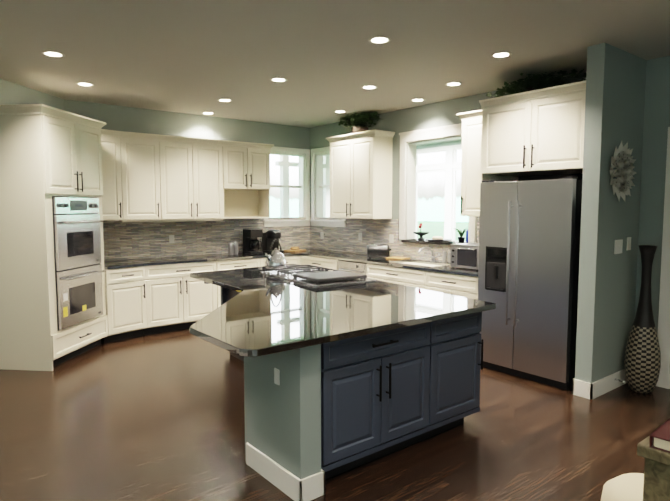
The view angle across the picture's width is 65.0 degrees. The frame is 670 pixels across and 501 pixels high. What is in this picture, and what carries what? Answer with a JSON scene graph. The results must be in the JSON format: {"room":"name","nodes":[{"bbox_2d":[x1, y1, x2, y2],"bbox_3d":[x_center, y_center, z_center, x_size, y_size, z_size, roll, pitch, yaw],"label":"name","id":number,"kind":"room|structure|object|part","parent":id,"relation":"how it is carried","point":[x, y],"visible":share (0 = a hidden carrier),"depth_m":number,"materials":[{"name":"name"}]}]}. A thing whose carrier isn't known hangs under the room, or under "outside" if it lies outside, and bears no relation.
{"room":"kitchen","nodes":[
{"label":"kitchen","id":0,"kind":"room"},
{"bbox_2d":[0,78,63,109],"bbox_3d":[-3.581,-0.211,4.396,0.150,2.900,4.704,1,5,6],"label":"wall","id":1,"kind":"structure","parent":0,"point":[11,93],"depth_m":5.66,"materials":[{"name":"green paint"}]},
{"bbox_2d":[64,99,309,153],"bbox_3d":[-1.909,-0.478,7.652,4.013,2.900,0.150,-4,6,-38],"label":"wall","id":2,"kind":"structure","parent":0,"point":[130,119],"depth_m":7.35,"materials":[{"name":"green paint"}]},
{"bbox_2d":[101,129,128,220],"bbox_3d":[-2.944,-0.905,6.350,0.654,1.084,0.449,-4,6,-38],"label":"upper cabinet","id":3,"kind":"object","parent":2,"relation":"attached to","point":[115,202],"depth_m":6.41,"materials":[{"name":"white wood"}]},
{"bbox_2d":[125,132,160,220],"bbox_3d":[-2.554,-0.940,6.774,0.485,1.084,0.350,-4,6,-38],"label":"upper cabinet","id":4,"kind":"object","parent":2,"relation":"attached to","point":[152,177],"depth_m":6.66,"materials":[{"name":"white wood"}]},
{"bbox_2d":[161,135,224,220],"bbox_3d":[-2.017,-0.975,7.202,0.890,1.084,0.350,-4,6,-38],"label":"upper cabinet","id":5,"kind":"object","parent":2,"relation":"attached to","point":[192,169],"depth_m":7.06,"materials":[{"name":"white wood"}]},
{"bbox_2d":[103,217,310,260],"bbox_3d":[-1.839,-0.201,7.615,3.673,0.522,0.028,-4,6,-38],"label":"backsplash","id":6,"kind":"structure","parent":2,"relation":"attached to","point":[132,240],"depth_m":7.40,"materials":[{"name":"grey tile"}]},
{"bbox_2d":[169,235,173,243],"bbox_3d":[-2.254,-0.156,7.270,0.070,0.116,0.010,-4,6,-38],"label":"electrical outlet plate","id":7,"kind":"object","parent":6,"relation":"attached to","point":[171,237],"depth_m":7.26,"materials":[{"name":"white plastic"}]},
{"bbox_2d":[225,141,272,192],"bbox_3d":[-1.368,-1.227,7.701,0.770,0.664,0.350,-4,6,-38],"label":"upper cabinet","id":8,"kind":"object","parent":2,"relation":"attached to","point":[247,164],"depth_m":7.57,"materials":[{"name":"white wood"}]},
{"bbox_2d":[0,329,669,500],"bbox_3d":[1.285,1.300,4.079,10.150,0.060,12.350,-4,6,-38],"label":"floor","id":9,"kind":"structure","parent":0,"point":[156,417],"depth_m":3.64,"materials":[{"name":"brown wood"}]},
{"bbox_2d":[0,104,107,370],"bbox_3d":[-3.031,-0.135,5.575,1.177,2.556,1.177,-4,6,-38],"label":"tall cabinet","id":10,"kind":"object","parent":9,"relation":"on","point":[52,297],"visible":1,"depth_m":5.04,"materials":[{"name":"white wood"}]},
{"bbox_2d":[101,265,152,343],"bbox_3d":[-2.688,0.631,6.454,0.612,0.886,0.621,-4,6,-38],"label":"base cabinet","id":11,"kind":"object","parent":9,"relation":"on","point":[146,296],"depth_m":6.31,"materials":[{"name":"white wood"}]},
{"bbox_2d":[149,261,220,333],"bbox_3d":[-2.155,0.584,7.031,0.958,0.886,0.634,-4,6,-38],"label":"base cabinet","id":12,"kind":"object","parent":9,"relation":"on","point":[180,300],"depth_m":6.77,"materials":[{"name":"white wood"}]},
{"bbox_2d":[104,249,328,268],"bbox_3d":[-1.703,0.104,7.281,3.906,0.030,0.754,-4,6,-38],"label":"countertop","id":13,"kind":"structure","parent":12,"relation":"on","point":[212,257],"depth_m":7.02,"materials":[{"name":"stone"}]},
{"bbox_2d":[228,242,233,254],"bbox_3d":[-1.500,-0.033,7.587,0.080,0.192,0.079,-4,6,-38],"label":"canister","id":14,"kind":"object","parent":13,"relation":"on","point":[230,248],"visible":1,"depth_m":7.56,"materials":[{"name":"silver metal"}]},
{"bbox_2d":[232,241,237,254],"bbox_3d":[-1.455,-0.045,7.673,0.084,0.202,0.083,-4,6,-38],"label":"canister","id":15,"kind":"object","parent":13,"relation":"on","point":[235,247],"visible":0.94,"depth_m":7.64,"materials":[{"name":"silver metal"}]},
{"bbox_2d":[243,229,262,253],"bbox_3d":[-1.209,-0.136,7.812,0.226,0.360,0.240,-4,6,-38],"label":"drip coffee maker","id":16,"kind":"object","parent":13,"relation":"on","point":[251,241],"visible":0.98,"depth_m":7.74,"materials":[{"name":"black plastic"}]},
{"bbox_2d":[262,230,283,252],"bbox_3d":[-0.940,-0.143,7.999,0.230,0.345,0.304,-4,6,-38],"label":"pod coffee maker","id":17,"kind":"object","parent":13,"relation":"on","point":[269,237],"visible":0.81,"depth_m":7.96,"materials":[{"name":"black plastic"}]},
{"bbox_2d":[283,246,305,251],"bbox_3d":[-0.628,-0.027,8.261,0.220,0.071,0.320,3,5,31],"label":"cutting board","id":18,"kind":"object","parent":13,"relation":"on","point":[294,249],"visible":0.94,"depth_m":8.19,"materials":[{"name":"brown wood"}]},
{"bbox_2d":[217,257,260,300],"bbox_3d":[-1.520,0.542,7.537,0.670,0.886,0.634,-4,6,-38],"label":"base cabinet","id":19,"kind":"object","parent":9,"relation":"on","point":[234,262],"depth_m":7.23,"materials":[{"name":"white wood"}]},
{"bbox_2d":[261,253,300,266],"bbox_3d":[-0.984,0.508,7.964,0.700,0.886,0.634,-4,6,-38],"label":"base cabinet","id":20,"kind":"object","parent":9,"relation":"on","point":[294,258],"depth_m":7.81,"materials":[{"name":"white wood"}]},
{"bbox_2d":[301,253,336,270],"bbox_3d":[0.002,0.521,7.797,0.636,0.886,0.859,-4,6,-38],"label":"base cabinet","id":21,"kind":"object","parent":9,"relation":"on","point":[326,262],"depth_m":7.54,"materials":[{"name":"white wood"}]},
{"bbox_2d":[196,308,495,500],"bbox_3d":[-0.357,0.787,4.598,1.996,0.878,3.045,-4,6,-38],"label":"kitchen island","id":22,"kind":"object","parent":9,"relation":"on","point":[340,378],"depth_m":3.15,"materials":[{"name":"wood"}]},
{"bbox_2d":[189,264,495,359],"bbox_3d":[-0.468,0.339,4.461,2.386,0.038,3.136,-4,6,-38],"label":"island countertop","id":23,"kind":"structure","parent":22,"relation":"on","point":[259,314],"depth_m":3.50,"materials":[{"name":"black stone"}]},
{"bbox_2d":[260,265,375,286],"bbox_3d":[-0.202,0.229,5.207,0.659,0.059,1.160,-3,6,-33],"label":"gas cooktop","id":24,"kind":"object","parent":23,"relation":"in","point":[318,276],"visible":1,"depth_m":4.91,"materials":[{"name":"silver metal"}]},
{"bbox_2d":[265,240,286,268],"bbox_3d":[-0.625,0.035,5.429,0.262,0.298,0.224,-4,6,-38],"label":"kettle","id":25,"kind":"object","parent":24,"relation":"on","point":[275,259],"visible":0.98,"depth_m":5.37,"materials":[{"name":"silver metal"}]},
{"bbox_2d":[337,257,364,274],"bbox_3d":[0.458,0.568,7.228,0.636,0.886,0.601,-4,6,-38],"label":"base cabinet","id":26,"kind":"object","parent":9,"relation":"on","point":[350,266],"depth_m":6.97,"materials":[{"name":"white wood"}]},
{"bbox_2d":[365,261,424,288],"bbox_3d":[0.961,0.619,6.601,0.636,0.886,1.010,-4,6,-38],"label":"base cabinet","id":27,"kind":"object","parent":9,"relation":"on","point":[397,274],"depth_m":6.34,"materials":[{"name":"white wood"}]},
{"bbox_2d":[425,269,477,299],"bbox_3d":[1.501,0.674,5.928,0.636,0.886,0.720,-4,6,-38],"label":"base cabinet","id":28,"kind":"object","parent":9,"relation":"on","point":[458,284],"depth_m":5.68,"materials":[{"name":"white wood"}]},
{"bbox_2d":[309,251,477,276],"bbox_3d":[0.732,0.140,6.845,0.647,0.030,3.185,-4,6,-38],"label":"countertop","id":29,"kind":"structure","parent":28,"relation":"on","point":[445,267],"depth_m":6.67,"materials":[{"name":"stone"}]},
{"bbox_2d":[367,244,390,257],"bbox_3d":[0.599,0.005,7.156,0.325,0.187,0.180,0,5,3],"label":"toaster","id":30,"kind":"object","parent":29,"relation":"on","point":[378,250],"visible":0.96,"depth_m":7.07,"materials":[{"name":"silver metal"}]},
{"bbox_2d":[386,256,409,259],"bbox_3d":[0.839,0.102,7.008,0.260,0.018,0.200,4,6,43],"label":"tray","id":31,"kind":"object","parent":29,"relation":"on","point":[399,258],"visible":0.98,"depth_m":6.98,"materials":[{"name":"brown wood"}]},
{"bbox_2d":[401,261,432,264],"bbox_3d":[1.045,0.276,6.506,0.424,0.210,0.764,-4,6,-38],"label":"sink","id":32,"kind":"object","parent":29,"relation":"in","point":[402,262],"depth_m":6.72,"materials":[{"name":"white ceramic"}]},
{"bbox_2d":[418,246,439,261],"bbox_3d":[1.166,0.050,6.531,0.310,0.198,0.147,-4,6,-38],"label":"faucet","id":33,"kind":"object","parent":29,"relation":"on","point":[433,257],"visible":0.96,"depth_m":6.60,"materials":[{"name":"silver metal"}]},
{"bbox_2d":[442,251,446,262],"bbox_3d":[1.350,0.079,6.477,0.056,0.150,0.056,-4,6,-38],"label":"shaker","id":34,"kind":"object","parent":29,"relation":"on","point":[444,258],"visible":1,"depth_m":6.46,"materials":[{"name":"white ceramic"}]},
{"bbox_2d":[450,243,478,269],"bbox_3d":[1.552,0.065,5.919,0.418,0.270,0.380,-4,6,-38],"label":"toaster oven","id":35,"kind":"object","parent":29,"relation":"on","point":[464,255],"visible":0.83,"depth_m":5.81,"materials":[{"name":"silver metal"}]},
{"bbox_2d":[478,176,581,389],"bbox_3d":[1.988,0.254,5.083,0.836,1.860,0.930,-4,6,-38],"label":"fridge","id":36,"kind":"object","parent":9,"relation":"on","point":[529,256],"visible":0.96,"depth_m":4.78,"materials":[{"name":"silver metal"}]},
{"bbox_2d":[601,473,643,500],"bbox_3d":[1.449,1.242,2.414,0.430,0.325,0.430,-4,6,-38],"label":"pouf","id":37,"kind":"object","parent":9,"relation":"on","point":[626,487],"visible":0.58,"depth_m":2.43,"materials":[{"name":"white fabric"}]},
{"bbox_2d":[624,245,660,392],"bbox_3d":[2.675,0.593,4.551,0.276,1.270,0.276,-4,6,-38],"label":"floor vase","id":38,"kind":"object","parent":9,"relation":"on","point":[642,361],"visible":1,"depth_m":4.49,"materials":[{"name":"black ceramic"}]},
{"bbox_2d":[637,436,669,500],"bbox_3d":[1.950,1.092,1.596,0.980,0.760,1.580,-4,6,-38],"label":"table","id":39,"kind":"object","parent":9,"relation":"on","point":[656,486],"visible":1,"depth_m":1.85,"materials":[{"name":"brown wood"}]},
{"bbox_2d":[649,418,669,452],"bbox_3d":[1.335,0.665,1.867,0.380,0.045,0.280,-4,6,-42],"label":"book","id":40,"kind":"object","parent":39,"relation":"on","point":[660,438],"visible":1,"depth_m":1.83,"materials":[{"name":"red paper"}]},
{"bbox_2d":[0,0,669,145],"bbox_3d":[1.285,-1.670,3.836,10.150,0.100,12.350,-4,6,-38],"label":"ceiling","id":41,"kind":"structure","parent":0,"point":[326,59],"depth_m":4.33,"materials":[{"name":"white paint"}]},
{"bbox_2d":[41,51,64,56],"bbox_3d":[-2.397,-1.670,4.472,0.171,0.005,0.179,-4,6,-38],"label":"recessed light","id":42,"kind":"object","parent":41,"relation":"in","point":[48,53],"depth_m":4.48,"materials":[{"name":"white"}]},
{"bbox_2d":[75,82,93,86],"bbox_3d":[-2.647,-1.760,5.567,0.172,0.005,0.173,-4,6,-38],"label":"recessed light","id":43,"kind":"object","parent":41,"relation":"in","point":[79,83],"depth_m":5.58,"materials":[{"name":"white"}]},
{"bbox_2d":[218,99,231,101],"bbox_3d":[-1.343,-1.829,6.407,0.170,0.005,0.178,-4,6,-38],"label":"recessed light","id":44,"kind":"object","parent":41,"relation":"in","point":[221,100],"depth_m":6.42,"materials":[{"name":"white"}]},
{"bbox_2d":[270,78,286,81],"bbox_3d":[-0.578,-1.744,5.374,0.172,0.005,0.178,-4,6,-38],"label":"recessed light","id":45,"kind":"object","parent":41,"relation":"in","point":[272,79],"depth_m":5.37,"materials":[{"name":"white"}]},
{"bbox_2d":[361,85,376,88],"bbox_3d":[0.374,-1.771,5.710,0.175,0.005,0.173,-4,6,-38],"label":"recessed light","id":46,"kind":"object","parent":41,"relation":"in","point":[368,86],"depth_m":5.72,"materials":[{"name":"white"}]},
{"bbox_2d":[368,36,390,43],"bbox_3d":[0.347,-1.640,4.098,0.176,0.005,0.172,-4,6,-38],"label":"recessed light","id":47,"kind":"object","parent":41,"relation":"in","point":[379,40],"depth_m":4.11,"materials":[{"name":"white"}]},
{"bbox_2d":[411,99,424,101],"bbox_3d":[1.006,-1.828,6.401,0.175,0.005,0.173,-4,6,-38],"label":"recessed light","id":48,"kind":"object","parent":41,"relation":"in","point":[413,100],"depth_m":6.42,"materials":[{"name":"white"}]},
{"bbox_2d":[445,82,462,85],"bbox_3d":[1.257,-1.759,5.559,0.174,0.005,0.179,-4,6,-38],"label":"recessed light","id":49,"kind":"object","parent":41,"relation":"in","point":[451,83],"depth_m":5.58,"materials":[{"name":"white"}]},
{"bbox_2d":[490,52,511,57],"bbox_3d":[1.421,-1.672,4.493,0.177,0.005,0.177,-4,6,-38],"label":"recessed light","id":50,"kind":"object","parent":41,"relation":"in","point":[499,54],"depth_m":4.49,"materials":[{"name":"white"}]},
{"bbox_2d":[416,140,461,149],"bbox_3d":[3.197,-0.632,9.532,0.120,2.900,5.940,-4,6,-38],"label":"window blind","id":51,"kind":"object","parent":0,"point":[439,144],"depth_m":10.65,"materials":[{"name":"white fabric"}]},
{"bbox_2d":[310,56,669,334],"bbox_3d":[3.077,-0.221,4.518,0.150,2.900,10.990,-4,6,-38],"label":"wall","id":52,"kind":"structure","parent":0,"point":[655,130],"depth_m":4.73,"materials":[{"name":"green paint"}]},
{"bbox_2d":[329,129,392,218],"bbox_3d":[0.351,-1.042,7.467,0.350,1.175,0.950,-4,6,-38],"label":"upper cabinet","id":53,"kind":"object","parent":52,"relation":"attached to","point":[361,168],"depth_m":7.19,"materials":[{"name":"white wood"}]},
{"bbox_2d":[338,111,380,132],"bbox_3d":[0.332,-1.800,7.395,0.372,0.345,0.875,-4,6,-38],"label":"potted plant","id":54,"kind":"object","parent":53,"relation":"on","point":[359,121],"visible":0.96,"depth_m":7.33,"materials":[{"name":"green plant"}]},
{"bbox_2d":[275,144,461,240],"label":"window","id":55,"kind":"structure","parent":52,"relation":"in","point":[450,167],"depth_m":10.28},
{"bbox_3d":[0.117,-0.843,10.762,3.060,2.520,0.112,-4,6,-38],"label":"sunroom window trim","id":56,"kind":"part","parent":55,"relation":"part of","materials":[{"name":"white wood"}]},
{"bbox_2d":[263,123,476,242],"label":"window frame","id":57,"kind":"structure","parent":52,"relation":"in","point":[410,141],"depth_m":7.13,"materials":[{"name":"white wood"}]},
{"bbox_2d":[311,216,479,262],"bbox_3d":[0.780,-0.202,7.263,0.020,0.582,3.750,-4,6,-38],"label":"backsplash","id":58,"kind":"structure","parent":52,"relation":"attached to","point":[374,231],"depth_m":7.62,"materials":[{"name":"grey tile"}]},
{"bbox_2d":[358,233,361,240],"bbox_3d":[0.372,-0.205,7.751,0.009,0.116,0.070,-4,6,-38],"label":"electrical outlet plate","id":59,"kind":"object","parent":58,"relation":"attached to","point":[359,234],"depth_m":7.74,"materials":[{"name":"white plastic"}]},
{"bbox_2d":[389,234,393,242],"bbox_3d":[0.778,-0.164,7.245,0.009,0.116,0.070,-4,6,-38],"label":"electrical outlet plate","id":60,"kind":"object","parent":58,"relation":"attached to","point":[391,238],"depth_m":7.24,"materials":[{"name":"white plastic"}]},
{"bbox_2d":[401,239,465,245],"bbox_3d":[1.347,-0.104,6.730,0.310,0.035,1.080,-4,6,-38],"label":"sill","id":61,"kind":"structure","parent":52,"relation":"attached to","point":[424,241],"depth_m":6.67,"materials":[{"name":"stone"}]},
{"bbox_2d":[413,223,429,239],"bbox_3d":[1.145,-0.254,6.980,0.230,0.222,0.230,-4,6,-38],"label":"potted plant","id":62,"kind":"object","parent":61,"relation":"on","point":[421,234],"visible":1,"depth_m":6.96,"materials":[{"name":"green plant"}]},
{"bbox_2d":[425,236,452,240],"bbox_3d":[1.333,-0.154,6.753,0.300,0.059,0.390,-4,6,-38],"label":"tray","id":63,"kind":"object","parent":61,"relation":"on","point":[436,238],"visible":1,"depth_m":6.72,"materials":[{"name":"grey metal"}]},
{"bbox_2d":[453,228,467,241],"bbox_3d":[1.562,-0.194,6.485,0.221,0.183,0.221,-4,6,-38],"label":"potted plant","id":64,"kind":"object","parent":61,"relation":"on","point":[461,238],"visible":0.92,"depth_m":6.47,"materials":[{"name":"green plant"}]},
{"bbox_2d":[460,109,481,215],"bbox_3d":[1.691,-0.945,5.793,0.350,1.134,0.482,-4,6,-38],"label":"upper cabinet","id":65,"kind":"object","parent":52,"relation":"attached to","point":[472,120],"depth_m":5.76,"materials":[{"name":"white wood"}]},
{"bbox_2d":[479,80,585,182],"bbox_3d":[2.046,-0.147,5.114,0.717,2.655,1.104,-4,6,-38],"label":"upper cabinet","id":66,"kind":"object","parent":52,"relation":"attached to","point":[538,134],"visible":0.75,"depth_m":4.84,"materials":[{"name":"white wood"}]},
{"bbox_2d":[486,69,585,97],"bbox_3d":[1.965,-1.595,5.152,0.633,0.224,1.246,-4,6,-38],"label":"potted plant","id":67,"kind":"object","parent":66,"relation":"on","point":[538,81],"visible":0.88,"depth_m":5.02,"materials":[{"name":"green plant"}]},
{"bbox_2d":[656,127,669,388],"bbox_3d":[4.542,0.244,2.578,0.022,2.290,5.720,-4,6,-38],"label":"door frame","id":68,"kind":"structure","parent":52,"relation":"attached to","point":[664,298],"depth_m":4.63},
{"bbox_2d":[575,43,646,382],"bbox_3d":[2.409,-0.227,4.592,0.800,2.900,0.140,-4,6,-38],"label":"wall","id":69,"kind":"structure","parent":0,"point":[615,95],"depth_m":4.42,"materials":[{"name":"green paint"}]},
{"bbox_2d":[588,369,626,399],"bbox_3d":[2.440,1.157,4.630,0.786,0.135,0.016,-4,6,-38],"label":"baseboard","id":70,"kind":"structure","parent":69,"relation":"attached to","point":[593,390],"depth_m":4.54,"materials":[{"name":"white wood"}]},
{"bbox_2d":[614,239,622,253],"bbox_3d":[2.449,-0.032,4.541,0.140,0.120,0.011,-4,6,-38],"label":"switch plate","id":71,"kind":"object","parent":69,"relation":"attached to","point":[618,247],"depth_m":4.53,"materials":[{"name":"white plastic"}]},
{"bbox_2d":[609,141,635,200],"bbox_3d":[2.445,-0.667,4.447,0.530,0.517,0.070,-4,6,-38],"label":"wall art","id":72,"kind":"object","parent":69,"relation":"attached to","point":[623,172],"visible":0.98,"depth_m":4.43,"materials":[{"name":"metal"}]},
{"bbox_2d":[627,237,630,249],"bbox_3d":[2.608,-0.060,4.669,0.070,0.115,0.007,-4,6,-38],"label":"switch plate","id":73,"kind":"object","parent":69,"relation":"attached to","point":[628,238],"depth_m":4.66,"materials":[{"name":"white plastic"}]},
{"label":"outside","id":74,"kind":"structure","parent":0,"visible":0},
{"bbox_2d":[417,221,467,241],"bbox_3d":[-1.391,0.630,17.709,99.500,0.050,109.500,-4,6,-38],"label":"lawn","id":75,"kind":"structure","parent":74,"point":[434,228],"depth_m":51.28,"materials":[{"name":"green plant"}]},
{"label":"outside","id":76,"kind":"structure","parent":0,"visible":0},
{"bbox_2d":[270,150,467,221],"bbox_3d":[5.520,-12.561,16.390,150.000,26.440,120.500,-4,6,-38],"label":"tree","id":77,"kind":"object","parent":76,"point":[431,197],"visible":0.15,"depth_m":78.97,"materials":[{"name":"white"}]}
]}

